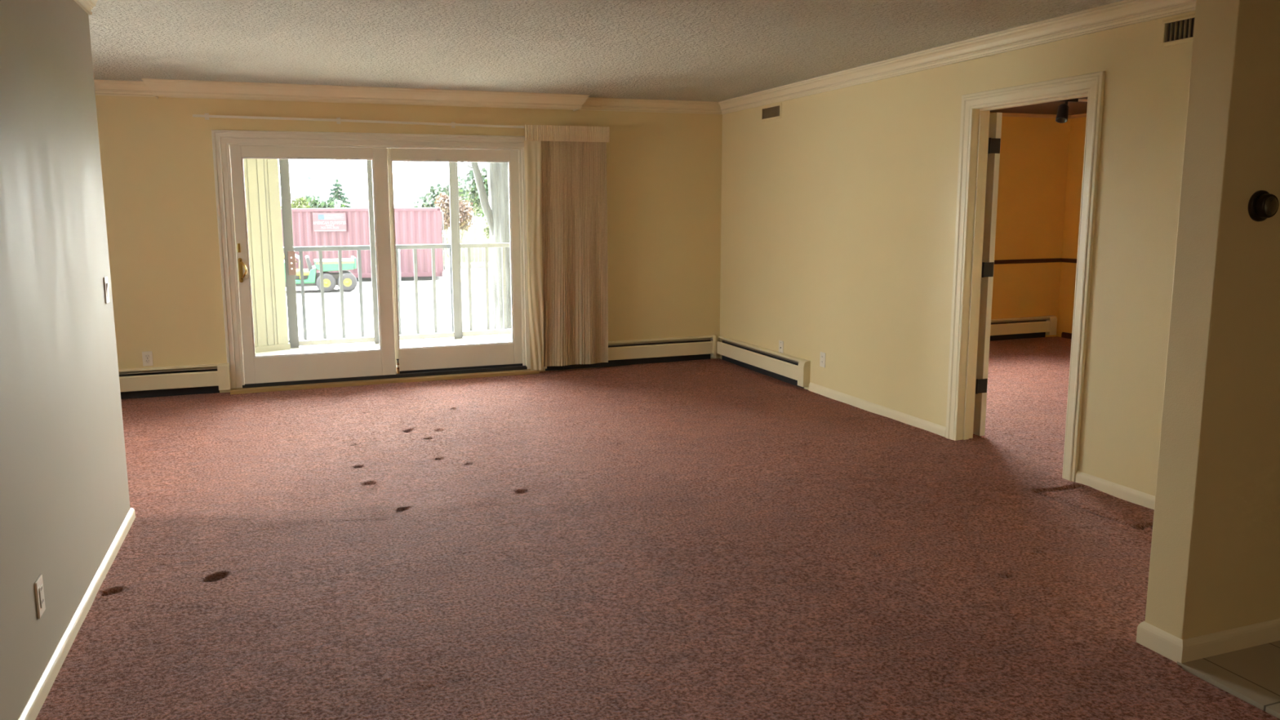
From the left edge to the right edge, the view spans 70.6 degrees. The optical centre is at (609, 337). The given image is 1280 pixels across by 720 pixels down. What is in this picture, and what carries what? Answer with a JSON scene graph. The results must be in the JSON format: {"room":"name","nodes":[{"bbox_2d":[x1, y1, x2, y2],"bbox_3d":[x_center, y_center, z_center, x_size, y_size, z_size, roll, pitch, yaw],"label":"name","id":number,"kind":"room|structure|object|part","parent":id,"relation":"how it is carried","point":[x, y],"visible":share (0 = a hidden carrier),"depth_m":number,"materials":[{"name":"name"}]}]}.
{"room":"empty living room","nodes":[
{"label":"empty living room","id":0,"kind":"room"},
{"bbox_2d":[0,0,130,719],"bbox_3d":[-1.151,0.186,0.744,0.120,2.500,7.304,-3,9,-19],"label":"wall","id":1,"kind":"structure","parent":0,"point":[64,500],"depth_m":3.10,"materials":[{"name":"beige paint"}]},
{"bbox_2d":[34,574,45,618],"bbox_3d":[-1.760,0.801,2.799,0.009,0.117,0.072,-3,9,-19],"label":"wall outlet","id":2,"kind":"object","parent":1,"relation":"attached to","point":[38,584],"visible":1,"depth_m":2.79,"materials":[{"name":"beige plastic"}]},
{"bbox_2d":[39,584,44,608],"bbox_3d":[-1.758,0.801,2.800,0.003,0.066,0.033,-3,9,-19],"label":"socket","id":3,"kind":"object","parent":2,"relation":"attached to","point":[41,586],"depth_m":2.79,"materials":[{"name":"beige plastic"}]},
{"bbox_2d":[17,507,135,719],"bbox_3d":[-1.139,1.334,0.920,0.136,0.066,7.320,-3,9,-19],"label":"baseboard","id":4,"kind":"structure","parent":1,"relation":"attached to","point":[38,695],"depth_m":3.12,"materials":[{"name":"beige paint"}]},
{"bbox_2d":[73,0,97,14],"bbox_3d":[-1.065,-1.004,0.605,0.078,0.104,7.302,-3,9,-19],"label":"crown molding","id":5,"kind":"structure","parent":1,"relation":"attached to","point":[86,5],"depth_m":3.92,"materials":[{"name":"beige paint"}]},
{"bbox_2d":[103,276,109,303],"bbox_3d":[-2.249,-0.214,4.053,0.013,0.117,0.072,-3,9,-19],"label":"light switch","id":6,"kind":"object","parent":1,"relation":"attached to","point":[106,283],"visible":1,"depth_m":4.04,"materials":[{"name":"white plastic"}]},
{"bbox_2d":[243,158,290,352],"bbox_3d":[-4.379,-1.044,9.263,1.912,2.490,0.522,-7,11,-39],"label":"wall","id":7,"kind":"structure","parent":0,"point":[261,176],"depth_m":9.58,"materials":[{"name":"yellow paint"}]},
{"bbox_3d":[-4.213,0.183,9.244,1.912,0.065,0.022,-7,11,-39],"label":"board","id":8,"kind":"part","parent":7,"relation":"part of","materials":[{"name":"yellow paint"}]},
{"bbox_2d":[255,333,511,355],"bbox_3d":[-2.106,0.299,9.341,7.100,0.220,2.670,-3,9,-19],"label":"floor","id":9,"kind":"structure","parent":0,"point":[502,337],"depth_m":10.14,"materials":[{"name":"concrete"}]},
{"bbox_2d":[279,159,379,347],"bbox_3d":[-3.050,-1.141,9.895,0.977,2.485,0.069,-3,9,-19],"label":"screen frame","id":10,"kind":"object","parent":9,"relation":"on","point":[289,253],"visible":0.7,"depth_m":9.88,"materials":[{"name":"metal"}]},
{"bbox_3d":[-3.033,0.039,10.084,0.807,0.055,0.036,-3,9,-19],"label":"rail","id":11,"kind":"part","parent":10,"relation":"part of","materials":[{"name":"metal"}]},
{"bbox_2d":[283,242,511,342],"bbox_3d":[-1.535,-0.573,10.763,5.000,1.095,0.044,-3,9,-19],"label":"balcony railing","id":12,"kind":"object","parent":9,"relation":"on","point":[433,246],"visible":0.27,"depth_m":10.46,"materials":[{"name":"metal"}]},
{"bbox_3d":[-1.538,-1.090,10.689,5.000,0.050,0.044,-3,9,-19],"label":"rail","id":13,"kind":"part","parent":12,"relation":"part of","materials":[{"name":"metal"}]},
{"bbox_3d":[-1.532,-0.076,10.835,5.000,0.030,0.036,-3,9,-19],"label":"rail","id":14,"kind":"part","parent":12,"relation":"part of","materials":[{"name":"metal"}]},
{"bbox_2d":[399,161,461,340],"bbox_3d":[-2.174,-1.198,10.256,0.912,2.485,0.040,-3,9,-19],"label":"screen panel","id":15,"kind":"object","parent":9,"relation":"on","point":[456,334],"visible":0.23,"depth_m":10.41,"materials":[{"name":"metal"}]},
{"bbox_3d":[-2.189,-0.014,10.418,0.804,0.055,0.036,-3,9,-19],"label":"rail","id":16,"kind":"part","parent":15,"relation":"part of","materials":[{"name":"metal"}]},
{"bbox_2d":[455,162,511,337],"bbox_3d":[-0.470,-1.300,10.888,2.732,2.485,0.040,-3,9,-19],"label":"screen panel","id":17,"kind":"object","parent":9,"relation":"on","point":[500,331],"visible":0.28,"depth_m":10.57,"materials":[{"name":"metal"}]},
{"bbox_3d":[-0.472,-0.117,11.055,2.652,0.055,0.036,-3,9,-19],"label":"rail","id":18,"kind":"part","parent":17,"relation":"part of","materials":[{"name":"metal"}]},
{"bbox_2d":[95,95,1071,392],"bbox_3d":[-0.240,-0.906,8.301,11.470,2.500,0.150,-3,9,-19],"label":"wall","id":19,"kind":"structure","parent":0,"point":[664,170],"depth_m":8.09,"materials":[{"name":"beige paint"}]},
{"bbox_2d":[142,351,153,366],"bbox_3d":[-3.655,0.167,7.158,0.072,0.117,0.009,-3,9,-19],"label":"wall outlet","id":20,"kind":"object","parent":19,"relation":"attached to","point":[147,357],"visible":1,"depth_m":7.16,"materials":[{"name":"beige plastic"}]},
{"bbox_2d":[118,362,231,399],"bbox_3d":[-4.299,0.396,6.933,2.577,0.242,0.064,-3,9,-19],"label":"baseboard heater","id":21,"kind":"object","parent":19,"relation":"attached to","point":[175,380],"visible":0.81,"depth_m":7.21,"materials":[{"name":"beige metal"}]},
{"bbox_2d":[118,363,217,373],"bbox_3d":[-4.343,0.383,6.924,2.489,0.210,0.047,-3,9,-19],"label":"hood","id":22,"kind":"object","parent":21,"relation":"attached to","point":[204,368],"depth_m":7.22,"materials":[{"name":"beige metal"}]},
{"bbox_3d":[-4.333,0.394,6.895,2.489,0.122,0.008,-3,9,-19],"label":"panel","id":23,"kind":"part","parent":21,"relation":"part of","materials":[{"name":"beige metal"}]},
{"bbox_2d":[229,145,395,384],"bbox_3d":[-2.417,-0.600,7.468,1.216,1.922,0.098,-3,9,-19],"label":"door","id":24,"kind":"structure","parent":19,"relation":"in","point":[382,361],"depth_m":7.53,"materials":[{"name":"white paint"}]},
{"bbox_3d":[-2.970,-0.544,7.287,0.030,0.199,0.005,-3,9,-19],"label":"handle","id":25,"kind":"part","parent":24,"relation":"part of","materials":[{"name":"gold metal"}]},
{"bbox_2d":[192,113,524,128],"bbox_3d":[-1.635,-1.792,7.551,3.361,0.083,0.094,-3,9,-19],"label":"curtain rod","id":26,"kind":"object","parent":19,"relation":"attached to","point":[206,116],"visible":0.83,"depth_m":7.36,"materials":[{"name":"white paint"}]},
{"bbox_2d":[524,124,608,370],"bbox_3d":[-0.363,-0.788,8.041,0.775,2.142,0.066,-3,9,-19],"label":"curtain","id":27,"kind":"object","parent":26,"relation":"hanging from","point":[566,166],"visible":1,"depth_m":8.04,"materials":[{"name":"beige fabric"}]},
{"bbox_2d":[141,78,589,111],"bbox_3d":[-1.850,-1.965,7.364,3.478,0.116,0.253,-3,9,-19],"label":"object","id":28,"kind":"object","parent":19,"relation":"attached to","point":[158,87],"visible":1,"depth_m":7.21,"materials":[{"name":"beige paint"}]},
{"bbox_2d":[211,129,530,388],"bbox_3d":[-1.906,-0.686,7.729,2.609,2.068,0.174,-3,9,-19],"label":"door frame","id":29,"kind":"structure","parent":19,"relation":"attached to","point":[220,138],"depth_m":7.35,"materials":[{"name":"white paint"}]},
{"bbox_2d":[386,148,522,371],"bbox_3d":[-1.368,-0.680,7.930,1.230,1.908,0.040,-3,9,-19],"label":"door","id":30,"kind":"structure","parent":19,"relation":"in","point":[439,357],"depth_m":7.98,"materials":[{"name":"white paint"}]},
{"bbox_2d":[543,334,716,370],"bbox_3d":[0.210,0.143,8.495,1.735,0.242,0.064,-3,9,-19],"label":"baseboard heater","id":31,"kind":"object","parent":19,"relation":"attached to","point":[631,352],"visible":0.73,"depth_m":8.57,"materials":[{"name":"beige metal"}]},
{"bbox_2d":[608,335,712,345],"bbox_3d":[0.208,0.128,8.501,1.665,0.210,0.047,-3,9,-19],"label":"hood","id":32,"kind":"object","parent":31,"relation":"attached to","point":[702,340],"depth_m":8.62,"materials":[{"name":"beige metal"}]},
{"bbox_3d":[0.218,0.138,8.471,1.665,0.122,0.008,-3,9,-19],"label":"panel","id":33,"kind":"part","parent":31,"relation":"part of","materials":[{"name":"beige metal"}]},
{"bbox_2d":[93,0,1195,114],"bbox_3d":[-1.333,-1.586,4.662,7.100,0.104,5.746,-3,9,-19],"label":"crown molding","id":34,"kind":"structure","parent":19,"relation":"attached to","point":[1125,12],"depth_m":5.86,"materials":[{"name":"beige paint"}]},
{"bbox_2d":[990,315,1057,341],"bbox_3d":[3.378,-0.035,9.592,3.450,0.242,0.064,-3,9,-19],"label":"baseboard heater","id":35,"kind":"object","parent":19,"relation":"attached to","point":[1001,329],"visible":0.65,"depth_m":10.00,"materials":[{"name":"beige metal"}]},
{"bbox_2d":[991,315,1048,322],"bbox_3d":[3.329,-0.047,9.582,3.350,0.210,0.047,-3,9,-19],"label":"hood","id":36,"kind":"object","parent":35,"relation":"attached to","point":[1042,318],"depth_m":10.01,"materials":[{"name":"beige metal"}]},
{"bbox_3d":[3.339,-0.037,9.552,3.350,0.122,0.008,-3,9,-19],"label":"panel","id":37,"kind":"part","parent":35,"relation":"part of","materials":[{"name":"beige metal"}]},
{"bbox_2d":[994,257,1076,264],"bbox_3d":[4.079,-0.379,6.751,4.090,0.044,5.746,-3,9,-19],"label":"chair rail","id":38,"kind":"object","parent":19,"relation":"attached to","point":[1054,260],"visible":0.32,"depth_m":9.94,"materials":[{"name":"brown wood"}]},
{"bbox_2d":[88,0,1123,115],"bbox_3d":[1.441,-1.496,3.124,11.620,0.120,10.780,-3,9,-19],"label":"ceiling","id":39,"kind":"structure","parent":0,"point":[713,51],"depth_m":5.27,"materials":[{"name":"white paint"}]},
{"bbox_2d":[1055,98,1087,123],"bbox_3d":[4.787,-2.118,8.506,1.660,0.223,0.126,-3,9,-19],"label":"track light","id":40,"kind":"object","parent":39,"relation":"hanging from","point":[1062,114],"visible":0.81,"depth_m":8.28,"materials":[{"name":"black plastic"}]},
{"bbox_2d":[35,336,1279,719],"bbox_3d":[1.470,0.992,3.444,11.520,0.047,10.600,-3,9,-19],"label":"floor","id":41,"kind":"structure","parent":0,"point":[715,539],"depth_m":3.77,"materials":[{"name":"brown carpet"}]},
{"bbox_2d":[230,368,539,394],"bbox_3d":[-1.861,0.372,7.771,2.581,0.031,0.095,-3,9,-19],"label":"threshold","id":42,"kind":"object","parent":41,"relation":"on","point":[516,372],"visible":0.89,"depth_m":7.71,"materials":[{"name":"brown wood"}]},
{"bbox_2d":[242,363,527,387],"bbox_3d":[-1.905,0.329,7.891,2.401,0.071,0.180,-3,9,-19],"label":"door track","id":43,"kind":"object","parent":41,"relation":"on","point":[507,366],"visible":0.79,"depth_m":7.90,"materials":[{"name":"metal"}]},
{"bbox_2d":[395,359,399,373],"bbox_3d":[-1.835,0.251,7.854,0.025,0.133,0.025,-3,9,-19],"label":"bolt","id":44,"kind":"object","parent":43,"relation":"on","point":[397,363],"visible":1,"depth_m":7.84,"materials":[{"name":"metal"}]},
{"bbox_2d":[719,10,1195,496],"bbox_3d":[2.056,-0.602,6.083,0.120,2.500,5.896,-3,9,-19],"label":"wall","id":45,"kind":"structure","parent":0,"point":[838,211],"depth_m":5.95,"materials":[{"name":"beige paint"}]},
{"bbox_2d":[716,335,810,388],"bbox_3d":[1.332,0.203,8.023,0.064,0.242,1.575,-3,9,-19],"label":"baseboard heater","id":46,"kind":"object","parent":45,"relation":"attached to","point":[787,368],"visible":1,"depth_m":7.88,"materials":[{"name":"beige metal"}]},
{"bbox_3d":[1.294,0.191,8.055,0.008,0.122,1.487,-3,9,-19],"label":"panel","id":47,"kind":"part","parent":46,"relation":"part of","materials":[{"name":"beige metal"}]},
{"bbox_2d":[718,335,802,362],"bbox_3d":[1.325,0.184,8.064,0.047,0.210,1.487,-3,9,-19],"label":"hood","id":48,"kind":"object","parent":46,"relation":"attached to","point":[731,350],"depth_m":8.20,"materials":[{"name":"beige metal"}]},
{"bbox_2d":[761,102,782,121],"bbox_3d":[1.370,-1.906,7.649,0.013,0.124,0.339,-3,9,-19],"label":"air vent","id":49,"kind":"object","parent":45,"relation":"in","point":[772,112],"visible":1,"depth_m":7.63,"materials":[{"name":"beige metal"}]},
{"bbox_2d":[778,340,783,353],"bbox_3d":[1.463,0.083,7.704,0.012,0.117,0.072,-3,9,-19],"label":"wall outlet","id":50,"kind":"object","parent":45,"relation":"attached to","point":[780,342],"visible":1,"depth_m":7.69,"materials":[{"name":"beige plastic"}]},
{"bbox_2d":[819,351,825,367],"bbox_3d":[1.677,0.173,7.105,0.009,0.117,0.072,-3,9,-19],"label":"wall outlet","id":51,"kind":"object","parent":45,"relation":"attached to","point":[822,358],"visible":1,"depth_m":7.10,"materials":[{"name":"beige plastic"}]},
{"bbox_2d":[821,355,823,364],"bbox_3d":[1.675,0.173,7.104,0.003,0.066,0.033,-3,9,-19],"label":"socket","id":52,"kind":"object","parent":51,"relation":"attached to","point":[822,356],"depth_m":7.10,"materials":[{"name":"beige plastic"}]},
{"bbox_2d":[808,382,946,437],"bbox_3d":[1.888,0.503,6.542,0.014,0.072,1.622,-3,9,-19],"label":"baseboard","id":53,"kind":"structure","parent":45,"relation":"attached to","point":[931,427],"depth_m":6.44,"materials":[{"name":"beige paint"}]},
{"bbox_2d":[973,112,1002,435],"bbox_3d":[2.263,-0.423,6.013,0.116,2.020,0.814,-3,8,-15],"label":"door","id":54,"kind":"structure","parent":45,"relation":"in","point":[995,118],"depth_m":5.64,"materials":[{"name":"white paint"}]},
{"bbox_2d":[945,71,1105,482],"bbox_3d":[2.375,-0.350,5.177,0.146,2.135,1.020,-3,9,-19],"label":"door frame","id":55,"kind":"structure","parent":45,"relation":"attached to","point":[1093,83],"depth_m":5.43,"materials":[{"name":"beige paint"}]},
{"bbox_2d":[990,112,1086,118],"bbox_3d":[4.069,-1.923,6.529,4.090,0.036,5.746,-3,9,-19],"label":"trim","id":56,"kind":"structure","parent":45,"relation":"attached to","point":[1004,114],"depth_m":9.70,"materials":[{"name":"brown paint"}]},
{"bbox_2d":[1075,471,1155,509],"bbox_3d":[2.734,0.841,4.155,0.014,0.072,1.436,-3,9,-19],"label":"baseboard","id":57,"kind":"structure","parent":45,"relation":"attached to","point":[1122,492],"depth_m":4.58,"materials":[{"name":"beige paint"}]},
{"bbox_2d":[1160,13,1195,46],"bbox_3d":[2.638,-1.399,4.071,0.013,0.124,0.339,-3,9,-19],"label":"air vent","id":58,"kind":"object","parent":45,"relation":"in","point":[1176,30],"visible":0.44,"depth_m":4.15,"materials":[{"name":"beige metal"}]},
{"bbox_2d":[1056,116,1086,337],"bbox_3d":[6.077,-0.816,7.397,0.150,2.500,5.746,-3,9,-19],"label":"wall","id":59,"kind":"structure","parent":0,"point":[1077,126],"depth_m":9.95,"materials":[{"name":"paint"}]},
{"bbox_2d":[1061,332,1071,338],"bbox_3d":[6.020,0.343,7.498,0.014,0.065,5.666,-3,9,-19],"label":"baseboard","id":60,"kind":"structure","parent":59,"relation":"attached to","point":[1064,335],"depth_m":10.08,"materials":[{"name":"brown wood"}]},
{"bbox_2d":[1145,0,1279,639],"bbox_3d":[4.405,-0.278,3.731,5.458,2.500,0.139,-3,9,-19],"label":"wall partition","id":61,"kind":"structure","parent":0,"point":[1215,562],"depth_m":2.86,"materials":[{"name":"beige paint"}]},
{"bbox_2d":[1136,617,1279,662],"bbox_3d":[3.123,0.937,3.449,2.752,0.078,0.167,-3,9,-19],"label":"baseboard","id":62,"kind":"structure","parent":61,"relation":"attached to","point":[1167,645],"depth_m":3.00,"materials":[{"name":"beige paint"}]},
{"bbox_2d":[1248,190,1279,222],"bbox_3d":[2.011,-0.403,2.767,0.096,0.096,0.045,-3,9,-19],"label":"thermostat","id":63,"kind":"object","parent":61,"relation":"attached to","point":[1263,205],"visible":1,"depth_m":2.76,"materials":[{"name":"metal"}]},
{"label":"outside","id":64,"kind":"structure","parent":0,"visible":0},
{"bbox_2d":[285,222,491,339],"bbox_3d":[-28.241,-8.599,80.139,120.000,0.300,149.280,-3,9,-19],"label":"ground","id":65,"kind":"structure","parent":64,"point":[312,294],"depth_m":23.85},
{"bbox_2d":[283,253,357,292],"bbox_3d":[-9.481,-2.146,28.661,2.770,1.347,1.440,-3,9,-19],"label":"utility vehicle","id":66,"kind":"object","parent":65,"relation":"on","point":[311,277],"visible":0.52,"depth_m":28.26,"materials":[{"name":"green metal"}]},
{"bbox_3d":[-9.679,-2.075,28.601,0.450,0.130,1.200,-3,9,-19],"label":"seat","id":67,"kind":"part","parent":66,"relation":"part of","materials":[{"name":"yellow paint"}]},
{"bbox_3d":[-9.498,-2.357,28.625,0.207,0.450,1.200,-3,9,-19],"label":"seat","id":68,"kind":"part","parent":66,"relation":"part of","materials":[{"name":"plastic"}]},
{"bbox_2d":[280,207,444,281],"bbox_3d":[-11.245,-3.396,32.974,10.292,2.620,2.472,-2,8,-10],"label":"shipping container","id":69,"kind":"object","parent":65,"relation":"on","point":[311,227],"visible":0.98,"depth_m":32.24,"materials":[{"name":"metal"}]},
{"bbox_3d":[-6.156,-3.560,33.325,0.040,2.180,1.070,-2,8,-10],"label":"door","id":70,"kind":"part","parent":69,"relation":"part of","materials":[{"name":"red paint"}]},
{"bbox_2d":[398,249,400,285],"bbox_3d":[-7.269,-2.384,30.695,0.378,1.215,0.378,-3,9,-19],"label":"barrel","id":71,"kind":"object","parent":65,"relation":"on","point":[399,261],"visible":0.2,"depth_m":30.64,"materials":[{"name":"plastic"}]},
{"bbox_2d":[407,161,511,329],"bbox_3d":[-2.243,-3.581,15.673,2.865,8.000,1.419,-5,10,-31],"label":"tree","id":72,"kind":"object","parent":65,"relation":"on","point":[495,209],"visible":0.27,"depth_m":15.87,"materials":[{"name":"grey plant"}]},
{"bbox_2d":[442,227,490,265],"bbox_3d":[-16.933,-8.577,78.091,100.000,0.100,80.600,-3,9,-19],"label":"grass verge","id":73,"kind":"structure","parent":65,"relation":"on","point":[446,260],"depth_m":43.34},
{"bbox_2d":[280,192,322,208],"bbox_3d":[-16.843,-6.406,49.151,3.501,3.965,3.487,1,8,10],"label":"shrub","id":74,"kind":"object","parent":73,"relation":"on","point":[300,202],"visible":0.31,"depth_m":49.40,"materials":[{"name":"green plant"}]},
{"bbox_2d":[301,177,350,208],"bbox_3d":[-18.140,-7.607,55.144,4.965,4.660,3.637,-1,8,-8],"label":"shrub","id":75,"kind":"object","parent":73,"relation":"on","point":[328,203],"visible":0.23,"depth_m":54.16,"materials":[{"name":"teal plant"}]},
{"bbox_2d":[328,178,351,208],"bbox_3d":[-17.031,-7.730,57.289,3.380,4.652,3.863,1,8,9],"label":"pine tree","id":76,"kind":"object","parent":73,"relation":"on","point":[341,196],"visible":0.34,"depth_m":56.74,"materials":[{"name":"green plant"}]},
{"bbox_2d":[339,170,414,208],"bbox_3d":[-16.607,-9.809,65.996,6.041,5.901,5.398,-3,9,-19],"label":"bare tree","id":77,"kind":"object","parent":73,"relation":"on","point":[344,171],"visible":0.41,"depth_m":65.29,"materials":[{"name":"plant"}]},
{"bbox_2d":[406,161,471,257],"bbox_3d":[-8.631,-7.035,46.699,3.739,5.806,5.199,-5,9,-29],"label":"shrub","id":78,"kind":"object","parent":73,"relation":"on","point":[418,202],"visible":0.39,"depth_m":45.84,"materials":[{"name":"teal reddish-brown leaves"}]},
{"bbox_2d":[405,166,484,259],"bbox_3d":[-7.132,-5.674,40.636,4.556,4.818,4.379,4,9,25],"label":"shrub","id":79,"kind":"object","parent":73,"relation":"on","point":[443,202],"visible":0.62,"depth_m":40.84,"materials":[{"name":"brown plant"}]},
{"bbox_2d":[421,162,488,248],"bbox_3d":[-7.196,-8.931,52.318,7.330,7.945,5.467,6,11,40],"label":"tree","id":80,"kind":"object","parent":73,"relation":"on","point":[468,176],"visible":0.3,"depth_m":52.12,"materials":[{"name":"teal plant"}]},
{"bbox_2d":[459,225,489,262],"bbox_3d":[-6.470,-4.446,42.588,1.900,1.700,0.100,-3,9,-19],"label":"fence","id":81,"kind":"object","parent":73,"relation":"on","point":[471,236],"visible":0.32,"depth_m":42.59,"materials":[{"name":"white plastic"}]},
{"bbox_2d":[482,217,489,239],"bbox_3d":[-4.484,-4.999,40.957,2.461,3.358,2.279,-3,9,-19],"label":"shrub","id":82,"kind":"object","parent":73,"relation":"on","point":[486,230],"visible":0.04,"depth_m":40.65,"materials":[{"name":"green plant"}]},
{"bbox_2d":[443,264,490,269],"bbox_3d":[-3.542,-3.245,40.296,100.000,0.140,0.300,-3,9,-19],"label":"kerb","id":83,"kind":"object","parent":65,"relation":"on","point":[464,266],"depth_m":39.32,"materials":[{"name":"grey concrete"}]}
]}

